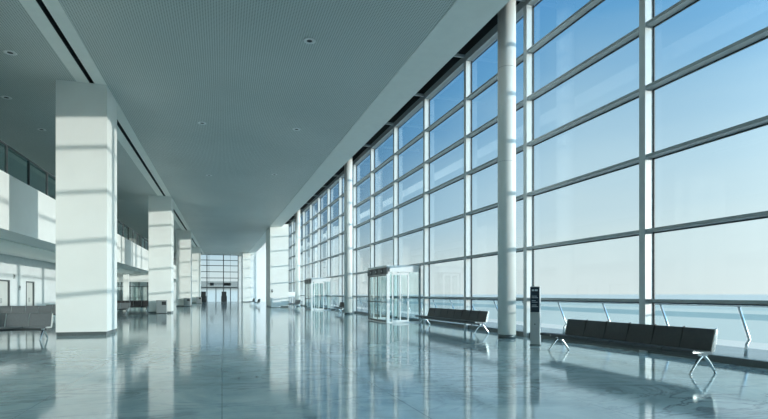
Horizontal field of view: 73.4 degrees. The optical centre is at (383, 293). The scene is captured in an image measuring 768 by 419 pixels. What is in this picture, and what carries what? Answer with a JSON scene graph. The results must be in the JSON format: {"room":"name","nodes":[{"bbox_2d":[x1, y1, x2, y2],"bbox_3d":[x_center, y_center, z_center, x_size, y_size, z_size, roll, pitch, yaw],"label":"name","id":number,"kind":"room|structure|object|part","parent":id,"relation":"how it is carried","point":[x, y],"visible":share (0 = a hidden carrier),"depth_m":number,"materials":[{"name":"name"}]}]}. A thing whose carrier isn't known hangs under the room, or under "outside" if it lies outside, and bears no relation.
{"room":"lobby","nodes":[
{"label":"lobby","id":0,"kind":"room"},
{"bbox_2d":[0,254,117,305],"bbox_3d":[-26.243,-3.075,39.763,1.502,9.150,118.650,0,0,-17],"label":"wall","id":1,"kind":"structure","parent":0,"point":[42,273],"depth_m":34.62,"materials":[{"name":"paint"}]},
{"bbox_2d":[0,280,9,305],"bbox_3d":[-22.707,0.325,30.517,0.170,2.350,2.200,0,0,-17],"label":"door","id":2,"kind":"structure","parent":1,"relation":"in","point":[4,284],"depth_m":31.06,"materials":[{"name":"grey metal"}]},
{"bbox_2d":[26,281,34,305],"bbox_3d":[-24.030,0.325,34.870,0.170,2.350,1.500,0,0,-17],"label":"door","id":3,"kind":"structure","parent":1,"relation":"in","point":[30,286],"depth_m":35.16,"materials":[{"name":"grey metal"}]},
{"bbox_2d":[0,199,175,280],"bbox_3d":[-23.707,-2.885,40.534,6.200,1.030,118.650,0,0,-17],"label":"floor","id":4,"kind":"structure","parent":0,"point":[17,224],"depth_m":22.44,"materials":[{"name":"white paint"}]},
{"bbox_2d":[0,238,175,281],"bbox_3d":[-23.229,-2.340,40.679,2.401,0.060,118.650,0,0,-17],"label":"soffit","id":5,"kind":"structure","parent":4,"relation":"attached to","point":[5,245],"depth_m":27.99,"materials":[{"name":"paint"}]},
{"bbox_2d":[0,170,175,271],"bbox_3d":[-20.837,-3.930,41.406,0.216,1.060,118.650,0,0,-17],"label":"wall","id":6,"kind":"structure","parent":0,"point":[14,191],"depth_m":21.64,"materials":[{"name":"white paint"}]},
{"bbox_2d":[0,140,175,265],"bbox_3d":[-23.257,-5.020,49.371,0.172,1.120,102.000,0,0,-17],"label":"gallery balustrade","id":7,"kind":"object","parent":6,"relation":"on","point":[2,142],"visible":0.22,"depth_m":23.11,"materials":[{"name":"grey metal"}]},
{"bbox_3d":[-14.100,-4.990,19.232,0.160,1.060,0.140,0,0,-17],"label":"post","id":8,"kind":"part","parent":7,"relation":"part of","materials":[{"name":"grey metal"}]},
{"bbox_3d":[-14.751,-4.990,21.375,0.160,1.060,0.140,0,0,-17],"label":"post","id":9,"kind":"part","parent":7,"relation":"part of","materials":[{"name":"grey metal"}]},
{"bbox_3d":[-15.402,-4.990,23.518,0.160,1.060,0.140,0,0,-17],"label":"post","id":10,"kind":"part","parent":7,"relation":"part of","materials":[{"name":"grey metal"}]},
{"bbox_2d":[117,273,148,299],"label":"window","id":11,"kind":"structure","parent":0,"point":[138,283],"depth_m":61.25,"materials":[{"name":"clear glass"}]},
{"bbox_3d":[-29.089,0.050,60.141,4.900,2.900,0.100,0,0,-17],"label":"shop frame","id":12,"kind":"part","parent":11,"relation":"part of","materials":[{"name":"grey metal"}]},
{"bbox_2d":[174,243,265,301],"bbox_3d":[-33.234,-4.925,99.828,25.300,12.850,0.400,0,0,-17],"label":"wall","id":13,"kind":"structure","parent":0,"point":[258,260],"depth_m":102.17,"materials":[{"name":"paint"}]},
{"bbox_2d":[201,255,238,301],"bbox_3d":[-32.004,-3.025,100.084,7.200,9.050,0.350,0,0,-17],"label":"window","id":14,"kind":"structure","parent":13,"relation":"in","point":[223,260],"depth_m":100.25,"materials":[{"name":"grey metal"}]},
{"bbox_2d":[210,283,230,285],"bbox_3d":[-31.436,-4.622,98.611,4.400,6.045,0.180,0,0,-17],"label":"sign","id":15,"kind":"object","parent":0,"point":[211,284],"visible":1,"depth_m":98.84,"materials":[{"name":"grey metal"}]},
{"bbox_2d":[0,0,455,254],"bbox_3d":[-17.614,-7.800,42.433,20.523,0.300,118.742,0,0,-17],"label":"ceiling","id":16,"kind":"structure","parent":0,"point":[246,70],"depth_m":18.90,"materials":[{"name":"paint"}]},
{"bbox_2d":[3,50,16,55],"bbox_3d":[-11.836,-7.640,16.300,0.380,0.020,0.380,0,0,-17],"label":"recessed light","id":17,"kind":"object","parent":16,"relation":"in","point":[9,52],"visible":1,"depth_m":16.30,"materials":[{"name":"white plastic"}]},
{"bbox_2d":[19,0,203,253],"bbox_3d":[-17.784,-7.805,42.333,0.981,0.330,118.650,0,0,-17],"label":"ceiling strip","id":18,"kind":"object","parent":16,"relation":"attached to","point":[49,16],"visible":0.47,"depth_m":17.00,"materials":[{"name":"paint"}]},
{"bbox_2d":[303,38,315,43],"bbox_3d":[-2.247,-7.640,15.542,0.380,0.020,0.380,0,0,-17],"label":"recessed light","id":19,"kind":"object","parent":16,"relation":"in","point":[306,40],"visible":1,"depth_m":15.53,"materials":[{"name":"white metal"}]},
{"bbox_2d":[248,0,509,254],"bbox_3d":[-7.996,-7.890,45.459,1.302,0.520,118.650,0,0,-18],"label":"soffit","id":20,"kind":"structure","parent":16,"relation":"attached to","point":[464,19],"depth_m":18.58,"materials":[{"name":"paint"}]},
{"bbox_2d":[285,1,520,223],"bbox_3d":[-5.717,-9.750,46.211,3.801,3.200,118.650,0,0,-18],"label":"recess","id":21,"kind":"structure","parent":20,"relation":"on","point":[473,41],"depth_m":26.68,"materials":[{"name":"paint"}]},
{"bbox_2d":[0,302,767,418],"bbox_3d":[-15.273,1.625,42.962,25.326,0.250,120.151,0,0,-17],"label":"floor","id":22,"kind":"structure","parent":0,"point":[203,360],"depth_m":9.84,"materials":[{"name":"grey tile"}]},
{"bbox_2d":[0,313,52,340],"bbox_3d":[-12.294,1.073,16.593,2.664,0.855,0.775,0,0,-17],"label":"bench","id":23,"kind":"object","parent":22,"relation":"on","point":[8,322],"visible":1,"depth_m":16.93,"materials":[{"name":"grey metal"}]},
{"bbox_3d":[-12.685,0.877,16.743,0.634,0.425,0.175,0,0,-17],"label":"backrest","id":24,"kind":"part","parent":23,"relation":"part of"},
{"bbox_3d":[-11.959,1.087,16.624,0.634,0.085,0.575,0,0,-17],"label":"seat","id":25,"kind":"part","parent":23,"relation":"part of","materials":[{"name":"black leather"}]},
{"bbox_3d":[-12.054,0.877,16.935,0.634,0.425,0.175,0,0,-17],"label":"backrest","id":26,"kind":"part","parent":23,"relation":"part of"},
{"bbox_3d":[-11.328,1.087,16.816,0.634,0.085,0.575,0,0,-17],"label":"seat","id":27,"kind":"part","parent":23,"relation":"part of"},
{"bbox_3d":[-11.422,0.877,17.127,0.634,0.425,0.175,0,0,-17],"label":"backrest","id":28,"kind":"part","parent":23,"relation":"part of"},
{"bbox_2d":[0,305,55,314],"bbox_3d":[-20.090,1.073,28.699,3.984,0.855,0.775,0,0,-17],"label":"bench","id":29,"kind":"object","parent":22,"relation":"on","point":[39,309],"visible":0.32,"depth_m":28.93,"materials":[{"name":"grey metal"}]},
{"bbox_3d":[-21.113,0.877,28.658,0.634,0.425,0.175,0,0,-17],"label":"backrest","id":30,"kind":"part","parent":29,"relation":"part of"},
{"bbox_3d":[-20.481,0.877,28.849,0.634,0.425,0.175,0,0,-17],"label":"backrest","id":31,"kind":"part","parent":29,"relation":"part of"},
{"bbox_3d":[-19.850,0.877,29.041,0.634,0.425,0.175,0,0,-17],"label":"backrest","id":32,"kind":"part","parent":29,"relation":"part of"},
{"bbox_3d":[-19.218,0.877,29.233,0.634,0.425,0.175,0,0,-17],"label":"backrest","id":33,"kind":"part","parent":29,"relation":"part of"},
{"bbox_2d":[56,79,116,335],"bbox_3d":[-11.177,-3.075,19.451,1.640,9.150,1.800,0,0,-17],"label":"square column","id":34,"kind":"structure","parent":22,"relation":"on","point":[86,113],"depth_m":18.63,"materials":[{"name":"white paint"}]},
{"bbox_2d":[117,303,129,313],"bbox_3d":[-20.995,1.073,38.040,3.984,0.855,0.775,0,0,-17],"label":"bench","id":35,"kind":"object","parent":22,"relation":"on","point":[120,306],"visible":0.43,"depth_m":38.67,"materials":[{"name":"grey metal"}]},
{"bbox_3d":[-19.491,0.877,38.766,0.634,0.425,0.175,0,0,-17],"label":"backrest","id":36,"kind":"part","parent":35,"relation":"part of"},
{"bbox_2d":[123,273,128,299],"bbox_3d":[-27.910,-0.405,55.744,0.500,3.810,0.500,0,0,-17],"label":"pillar","id":37,"kind":"structure","parent":22,"relation":"on","point":[125,275],"depth_m":55.51,"materials":[{"name":"white paint"}]},
{"bbox_2d":[117,301,148,310],"bbox_3d":[-22.840,1.073,45.317,3.984,0.855,0.775,0,0,-17],"label":"bench","id":38,"kind":"object","parent":22,"relation":"on","point":[133,304],"visible":0.45,"depth_m":45.78,"materials":[{"name":"grey metal"}]},
{"bbox_3d":[-21.968,0.877,45.852,0.634,0.425,0.175,0,0,-17],"label":"backrest","id":39,"kind":"part","parent":38,"relation":"part of","materials":[{"name":"black leather"}]},
{"bbox_3d":[-21.336,0.877,46.043,0.634,0.425,0.175,0,0,-17],"label":"backrest","id":40,"kind":"part","parent":38,"relation":"part of","materials":[{"name":"black leather"}]},
{"bbox_2d":[118,300,148,300],"bbox_3d":[-25.644,1.073,52.827,3.984,0.855,0.775,0,0,-17],"label":"bench","id":41,"kind":"object","parent":22,"relation":"on","point":[118,300],"visible":0.07,"depth_m":53.10,"materials":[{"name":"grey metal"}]},
{"bbox_2d":[149,195,173,312],"bbox_3d":[-17.730,-3.075,41.017,1.640,9.150,1.800,0,0,-17],"label":"square column","id":42,"kind":"structure","parent":22,"relation":"on","point":[161,208],"depth_m":40.19,"materials":[{"name":"white paint"}]},
{"bbox_2d":[156,300,166,313],"bbox_3d":[-17.126,0.990,39.685,0.770,1.020,0.430,0,0,-17],"label":"waste bin","id":43,"kind":"object","parent":22,"relation":"on","point":[161,305],"visible":1,"depth_m":39.50,"materials":[{"name":"metal"}]},
{"bbox_2d":[176,230,191,306],"bbox_3d":[-24.270,-3.075,62.546,1.640,9.150,1.800,0,0,-17],"label":"square column","id":44,"kind":"structure","parent":22,"relation":"on","point":[183,237],"depth_m":61.68,"materials":[{"name":"white paint"}]},
{"bbox_2d":[184,298,190,306],"bbox_3d":[-23.413,0.990,61.238,0.770,1.020,0.430,0,0,-17],"label":"waste bin","id":45,"kind":"object","parent":22,"relation":"on","point":[187,301],"visible":1,"depth_m":61.07,"materials":[{"name":"metal"}]},
{"bbox_2d":[192,247,200,302],"bbox_3d":[-30.811,-3.075,84.074,1.640,9.150,1.800,0,0,-17],"label":"square column","id":46,"kind":"structure","parent":22,"relation":"on","point":[196,251],"depth_m":83.29,"materials":[{"name":"white paint"}]},
{"bbox_2d":[196,297,200,302],"bbox_3d":[-29.763,0.990,82.825,0.770,1.020,0.430,0,0,-17],"label":"waste bin","id":47,"kind":"object","parent":22,"relation":"on","point":[198,299],"visible":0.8,"depth_m":82.62,"materials":[{"name":"metal"}]},
{"bbox_2d":[201,292,205,301],"bbox_3d":[-32.607,0.525,93.002,1.000,1.950,0.700,0,0,-17],"label":"kiosk","id":48,"kind":"object","parent":22,"relation":"on","point":[203,294],"visible":0.71,"depth_m":92.78,"materials":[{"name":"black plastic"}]},
{"bbox_2d":[221,292,226,301],"bbox_3d":[-29.220,0.525,94.067,1.000,1.950,0.700,0,0,-17],"label":"kiosk","id":49,"kind":"object","parent":22,"relation":"on","point":[223,297],"visible":0.97,"depth_m":93.81,"materials":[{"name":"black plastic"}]},
{"bbox_2d":[241,252,250,301],"bbox_3d":[-26.077,-3.225,97.225,1.400,9.450,5.000,0,0,-18],"label":"pier","id":50,"kind":"object","parent":22,"relation":"on","point":[245,256],"visible":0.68,"depth_m":94.89,"materials":[{"name":"white paint"}]},
{"bbox_2d":[271,298,279,307],"bbox_3d":[-12.063,0.950,57.306,1.100,1.100,0.680,0,0,-18],"label":"countertop","id":51,"kind":"structure","parent":22,"relation":"on","point":[275,302],"depth_m":57.01,"materials":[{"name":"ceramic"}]},
{"bbox_2d":[266,224,288,306],"bbox_3d":[-12.614,-3.225,60.652,2.050,9.450,4.900,0,0,-18],"label":"pier","id":52,"kind":"object","parent":22,"relation":"on","point":[277,238],"visible":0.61,"depth_m":58.43,"materials":[{"name":"white paint"}]},
{"bbox_2d":[288,221,291,303],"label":"window","id":53,"kind":"structure","parent":22,"relation":"on","point":[290,222],"depth_m":75.01,"materials":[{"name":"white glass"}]},
{"bbox_2d":[288,217,294,304],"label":"window","id":54,"kind":"structure","parent":22,"relation":"on","point":[293,219],"depth_m":72.97,"materials":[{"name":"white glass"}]},
{"bbox_2d":[289,292,294,296],"bbox_3d":[-11.382,0.625,62.901,1.200,1.750,0.060,0,0,-18],"label":"information board","id":55,"kind":"object","parent":22,"relation":"on","point":[291,294],"visible":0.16,"depth_m":62.92,"materials":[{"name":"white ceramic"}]},
{"bbox_2d":[291,300,300,307],"bbox_3d":[-9.810,1.073,57.181,0.658,0.855,3.574,0,0,-18],"label":"bench","id":56,"kind":"object","parent":22,"relation":"on","point":[297,302],"visible":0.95,"depth_m":56.94,"materials":[{"name":"grey metal"}]},
{"bbox_2d":[295,209,299,306],"bbox_3d":[-10.345,-4.800,61.769,0.613,12.600,0.613,0,0,-18],"label":"round column","id":57,"kind":"structure","parent":22,"relation":"on","point":[297,214],"depth_m":61.49,"materials":[{"name":"white paint"}]},
{"bbox_2d":[293,210,302,305],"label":"window","id":58,"kind":"structure","parent":22,"relation":"on","point":[301,212],"depth_m":65.58,"materials":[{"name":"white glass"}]},
{"bbox_2d":[300,204,309,306],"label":"window","id":59,"kind":"structure","parent":22,"relation":"on","point":[307,207],"depth_m":63.74,"materials":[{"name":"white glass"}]},
{"bbox_2d":[305,196,317,307],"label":"window","id":60,"kind":"structure","parent":22,"relation":"on","point":[315,199],"depth_m":59.13,"materials":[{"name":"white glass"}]},
{"bbox_2d":[304,278,330,309],"bbox_3d":[-6.411,0.000,49.501,1.956,3.000,3.465,0,0,-18],"label":"entrance vestibule","id":61,"kind":"object","parent":22,"relation":"on","point":[308,281],"visible":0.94,"depth_m":47.98,"materials":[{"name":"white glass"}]},
{"bbox_3d":[-6.687,0.060,47.649,0.160,2.880,0.090,0,0,-18],"label":"corner post","id":62,"kind":"part","parent":61,"relation":"part of","materials":[{"name":"white metal"}]},
{"bbox_3d":[-7.089,0.190,51.055,0.930,2.580,0.050,0,0,-18],"label":"door","id":63,"kind":"part","parent":61,"relation":"part of","materials":[{"name":"clear glass"}]},
{"bbox_3d":[-6.036,0.190,47.864,0.930,2.580,0.050,0,0,-18],"label":"door","id":64,"kind":"part","parent":61,"relation":"part of","materials":[{"name":"clear glass"}]},
{"bbox_3d":[-5.001,0.060,48.206,0.090,2.880,0.090,0,0,-18],"label":"corner post","id":65,"kind":"part","parent":61,"relation":"part of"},
{"bbox_2d":[313,187,326,308],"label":"window","id":66,"kind":"structure","parent":22,"relation":"on","point":[320,195],"depth_m":54.53,"materials":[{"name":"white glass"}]},
{"bbox_2d":[322,176,338,310],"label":"window","id":67,"kind":"structure","parent":22,"relation":"on","point":[335,181],"depth_m":49.93,"materials":[{"name":"white metal"}]},
{"bbox_2d":[334,302,343,312],"bbox_3d":[-3.500,1.073,41.245,0.658,0.855,2.154,0,0,-18],"label":"bench","id":68,"kind":"object","parent":22,"relation":"on","point":[341,306],"visible":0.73,"depth_m":41.41,"materials":[{"name":"grey metal"}]},
{"bbox_2d":[333,163,352,312],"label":"window","id":69,"kind":"structure","parent":22,"relation":"on","point":[341,175],"depth_m":45.31,"materials":[{"name":"white metal"}]},
{"bbox_2d":[344,158,351,313],"bbox_3d":[-2.668,-4.800,38.503,0.613,12.600,0.613,0,0,-18],"label":"round column","id":70,"kind":"structure","parent":22,"relation":"on","point":[348,166],"depth_m":38.24,"materials":[{"name":"white paint"}]},
{"bbox_2d":[352,147,370,314],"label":"window","id":71,"kind":"structure","parent":22,"relation":"on","point":[365,153],"depth_m":40.69,"materials":[{"name":"white metal"}]},
{"bbox_2d":[364,125,393,317],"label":"window","id":72,"kind":"structure","parent":22,"relation":"on","point":[387,133],"depth_m":36.15,"materials":[{"name":"white metal"}]},
{"bbox_3d":[-0.005,1.430,33.958,0.170,0.140,4.700,0,0,-18],"label":"sill","id":73,"kind":"part","parent":72,"relation":"part of","materials":[{"name":"white metal"}]},
{"bbox_2d":[367,265,420,322],"bbox_3d":[0.482,0.000,28.609,1.956,3.000,3.465,0,0,-18],"label":"entrance vestibule","id":74,"kind":"object","parent":22,"relation":"on","point":[378,271],"visible":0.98,"depth_m":27.11,"materials":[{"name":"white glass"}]},
{"bbox_3d":[-0.879,0.060,29.937,0.090,2.880,0.090,0,0,-18],"label":"corner post","id":75,"kind":"part","parent":74,"relation":"part of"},
{"bbox_3d":[-0.196,0.190,30.163,0.930,2.580,0.050,0,0,-18],"label":"door","id":76,"kind":"part","parent":74,"relation":"part of","materials":[{"name":"clear glass"}]},
{"bbox_3d":[0.207,0.060,26.757,0.160,2.880,0.090,0,0,-18],"label":"corner post","id":77,"kind":"part","parent":74,"relation":"part of","materials":[{"name":"white metal"}]},
{"bbox_3d":[0.839,0.060,30.504,0.090,2.880,0.090,0,0,-18],"label":"corner post","id":78,"kind":"part","parent":74,"relation":"part of","materials":[{"name":"white metal"}]},
{"bbox_3d":[0.857,0.190,26.972,0.930,2.580,0.050,0,0,-18],"label":"door","id":79,"kind":"part","parent":74,"relation":"part of","materials":[{"name":"clear glass"}]},
{"bbox_3d":[1.066,1.475,27.041,1.650,0.050,0.070,0,0,-18],"label":"sill","id":80,"kind":"part","parent":74,"relation":"part of","materials":[{"name":"white metal"}]},
{"bbox_3d":[1.892,0.060,27.313,0.090,2.880,0.090,0,0,-18],"label":"corner post","id":81,"kind":"part","parent":74,"relation":"part of","materials":[{"name":"grey metal"}]},
{"bbox_2d":[386,97,423,321],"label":"window","id":82,"kind":"structure","parent":22,"relation":"on","point":[418,104],"depth_m":31.48,"materials":[{"name":"white metal"}]},
{"bbox_3d":[1.514,1.430,29.352,0.170,0.140,4.600,0,0,-18],"label":"sill","id":83,"kind":"part","parent":82,"relation":"part of","materials":[{"name":"white metal"}]},
{"bbox_2d":[414,58,464,327],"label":"window","id":84,"kind":"structure","parent":22,"relation":"on","point":[456,70],"depth_m":26.68,"materials":[{"name":"white metal"}]},
{"bbox_3d":[2.995,1.430,24.866,0.170,0.140,4.450,0,0,-18],"label":"sill","id":85,"kind":"part","parent":84,"relation":"part of","materials":[{"name":"grey metal"}]},
{"bbox_2d":[415,307,488,332],"bbox_3d":[2.788,1.073,22.571,0.658,0.855,6.145,0,0,-18],"label":"bench","id":86,"kind":"object","parent":22,"relation":"on","point":[473,317],"visible":1,"depth_m":21.77,"materials":[{"name":"black leather"}]},
{"bbox_3d":[2.287,0.877,24.790,0.149,0.425,0.684,0,0,-18],"label":"backrest","id":87,"kind":"part","parent":86,"relation":"part of","materials":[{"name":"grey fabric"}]},
{"bbox_3d":[2.509,0.877,24.116,0.149,0.425,0.684,0,0,-18],"label":"backrest","id":88,"kind":"part","parent":86,"relation":"part of","materials":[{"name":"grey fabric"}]},
{"bbox_3d":[2.732,0.877,23.441,0.149,0.425,0.684,0,0,-18],"label":"backrest","id":89,"kind":"part","parent":86,"relation":"part of","materials":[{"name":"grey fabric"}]},
{"bbox_3d":[2.954,0.877,22.767,0.149,0.425,0.684,0,0,-18],"label":"backrest","id":90,"kind":"part","parent":86,"relation":"part of","materials":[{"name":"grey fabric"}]},
{"bbox_3d":[3.176,0.877,22.093,0.149,0.425,0.684,0,0,-18],"label":"backrest","id":91,"kind":"part","parent":86,"relation":"part of","materials":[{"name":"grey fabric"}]},
{"bbox_3d":[3.399,0.877,21.419,0.149,0.425,0.684,0,0,-18],"label":"backrest","id":92,"kind":"part","parent":86,"relation":"part of","materials":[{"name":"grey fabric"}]},
{"bbox_3d":[3.621,0.877,20.744,0.149,0.425,0.684,0,0,-18],"label":"backrest","id":93,"kind":"part","parent":86,"relation":"part of","materials":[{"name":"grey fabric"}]},
{"bbox_3d":[3.748,0.885,19.665,0.614,0.480,0.024,0,0,-18],"label":"frame","id":94,"kind":"part","parent":86,"relation":"part of","materials":[{"name":"metal"}]},
{"bbox_3d":[3.844,0.877,20.070,0.149,0.425,0.684,0,0,-18],"label":"backrest","id":95,"kind":"part","parent":86,"relation":"part of","materials":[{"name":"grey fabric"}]},
{"bbox_2d":[453,2,524,335],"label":"window","id":96,"kind":"structure","parent":22,"relation":"on","point":[486,42],"depth_m":22.49,"materials":[{"name":"white metal"}]},
{"bbox_3d":[4.444,1.430,20.473,0.170,0.140,4.400,0,0,-18],"label":"sill","id":97,"kind":"part","parent":96,"relation":"part of","materials":[{"name":"grey metal"}]},
{"bbox_2d":[498,0,515,337],"bbox_3d":[4.209,-4.800,17.658,0.613,12.600,0.613,0,0,-18],"label":"round column","id":98,"kind":"structure","parent":22,"relation":"on","point":[506,15],"depth_m":17.39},
{"bbox_2d":[530,286,540,345],"bbox_3d":[4.441,0.640,15.102,0.300,1.720,0.171,0,0,30],"label":"information totem","id":99,"kind":"object","parent":22,"relation":"on","point":[535,291],"visible":1,"depth_m":15.04,"materials":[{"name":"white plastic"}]},
{"bbox_2d":[516,0,638,350],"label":"window","id":100,"kind":"structure","parent":22,"relation":"on","point":[529,48],"depth_m":17.18,"materials":[{"name":"white metal"}]},
{"bbox_3d":[5.987,1.430,15.796,0.170,0.140,5.050,0,0,-18],"label":"sill","id":101,"kind":"part","parent":100,"relation":"part of","materials":[{"name":"grey metal"}]},
{"bbox_2d":[540,318,717,374],"bbox_3d":[5.270,1.073,11.859,0.658,0.855,4.725,0,0,-18],"label":"bench","id":102,"kind":"object","parent":22,"relation":"on","point":[685,341],"visible":1,"depth_m":11.10,"materials":[{"name":"black leather"}]},
{"bbox_3d":[4.544,1.087,13.875,0.489,0.085,0.440,0,0,-18],"label":"seat","id":103,"kind":"part","parent":102,"relation":"part of","materials":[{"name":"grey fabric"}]},
{"bbox_3d":[4.728,1.087,13.317,0.489,0.085,0.684,0,0,-18],"label":"seat","id":104,"kind":"part","parent":102,"relation":"part of","materials":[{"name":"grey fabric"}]},
{"bbox_3d":[4.990,0.877,13.404,0.149,0.425,0.684,0,0,-18],"label":"backrest","id":105,"kind":"part","parent":102,"relation":"part of","materials":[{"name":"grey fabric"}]},
{"bbox_3d":[4.951,1.087,12.643,0.489,0.085,0.684,0,0,-18],"label":"seat","id":106,"kind":"part","parent":102,"relation":"part of","materials":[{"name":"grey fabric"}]},
{"bbox_3d":[5.213,0.877,12.729,0.149,0.425,0.684,0,0,-18],"label":"backrest","id":107,"kind":"part","parent":102,"relation":"part of","materials":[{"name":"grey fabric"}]},
{"bbox_3d":[5.173,1.087,11.969,0.489,0.085,0.684,0,0,-18],"label":"seat","id":108,"kind":"part","parent":102,"relation":"part of","materials":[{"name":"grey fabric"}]},
{"bbox_3d":[5.435,0.877,12.055,0.149,0.425,0.684,0,0,-18],"label":"backrest","id":109,"kind":"part","parent":102,"relation":"part of","materials":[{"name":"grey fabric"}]},
{"bbox_3d":[5.396,1.087,11.294,0.489,0.085,0.684,0,0,-18],"label":"seat","id":110,"kind":"part","parent":102,"relation":"part of","materials":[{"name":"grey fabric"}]},
{"bbox_3d":[5.658,0.877,11.381,0.149,0.425,0.684,0,0,-18],"label":"backrest","id":111,"kind":"part","parent":102,"relation":"part of","materials":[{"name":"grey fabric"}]},
{"bbox_3d":[5.618,1.087,10.620,0.489,0.085,0.684,0,0,-18],"label":"seat","id":112,"kind":"part","parent":102,"relation":"part of","materials":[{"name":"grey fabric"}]},
{"bbox_3d":[5.880,0.877,10.707,0.149,0.425,0.684,0,0,-18],"label":"backrest","id":113,"kind":"part","parent":102,"relation":"part of","materials":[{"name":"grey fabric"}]},
{"bbox_3d":[5.840,1.087,9.946,0.489,0.085,0.684,0,0,-18],"label":"seat","id":114,"kind":"part","parent":102,"relation":"part of","materials":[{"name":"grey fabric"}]},
{"bbox_3d":[6.103,0.877,10.032,0.149,0.425,0.684,0,0,-18],"label":"backrest","id":115,"kind":"part","parent":102,"relation":"part of","materials":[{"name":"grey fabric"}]},
{"bbox_3d":[6.007,0.885,9.627,0.614,0.480,0.024,0,0,-18],"label":"frame","id":116,"kind":"part","parent":102,"relation":"part of","materials":[{"name":"metal"}]},
{"bbox_2d":[639,0,767,368],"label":"window","id":117,"kind":"structure","parent":22,"relation":"on","point":[648,21],"depth_m":13.16,"materials":[{"name":"white metal"}]},
{"bbox_3d":[7.554,1.430,11.048,0.170,0.140,4.550,0,0,-18],"label":"sill","id":118,"kind":"part","parent":117,"relation":"part of","materials":[{"name":"grey metal"}]},
{"label":"outside","id":119,"kind":"structure","parent":0,"visible":0},
{"bbox_2d":[313,295,767,349],"bbox_3d":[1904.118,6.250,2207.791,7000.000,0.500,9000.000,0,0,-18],"label":"sea","id":120,"kind":"structure","parent":119,"point":[731,331],"depth_m":176.58,"materials":[{"name":"liquid"}]},
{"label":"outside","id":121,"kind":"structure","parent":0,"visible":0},
{"bbox_2d":[289,302,767,360],"bbox_3d":[-2.061,1.825,47.417,4.201,0.450,118.650,0,0,-18],"label":"terrace","id":122,"kind":"object","parent":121,"point":[759,354],"visible":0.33,"depth_m":15.40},
{"bbox_2d":[331,297,767,355],"bbox_3d":[2.812,0.948,32.993,0.458,1.315,60.900,0,0,-18],"label":"balustrade","id":123,"kind":"object","parent":122,"relation":"on","point":[603,303],"visible":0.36,"depth_m":16.45,"materials":[{"name":"metal"}]},
{"bbox_3d":[7.016,0.957,20.258,0.452,1.297,0.080,0,0,-18],"label":"post","id":124,"kind":"part","parent":123,"relation":"part of","materials":[{"name":"metal"}]},
{"bbox_3d":[2.765,0.310,32.503,0.060,0.040,60.000,0,0,-18],"label":"rail","id":125,"kind":"part","parent":123,"relation":"part of","materials":[{"name":"metal"}]},
{"bbox_3d":[7.780,0.957,17.941,0.452,1.297,0.080,0,0,-18],"label":"post","id":126,"kind":"part","parent":123,"relation":"part of","materials":[{"name":"metal"}]},
{"bbox_3d":[8.545,0.957,15.624,0.452,1.297,0.080,0,0,-18],"label":"post","id":127,"kind":"part","parent":123,"relation":"part of","materials":[{"name":"metal"}]},
{"bbox_3d":[9.309,0.957,13.307,0.452,1.297,0.080,0,0,-18],"label":"post","id":128,"kind":"part","parent":123,"relation":"part of","materials":[{"name":"metal"}]}
]}

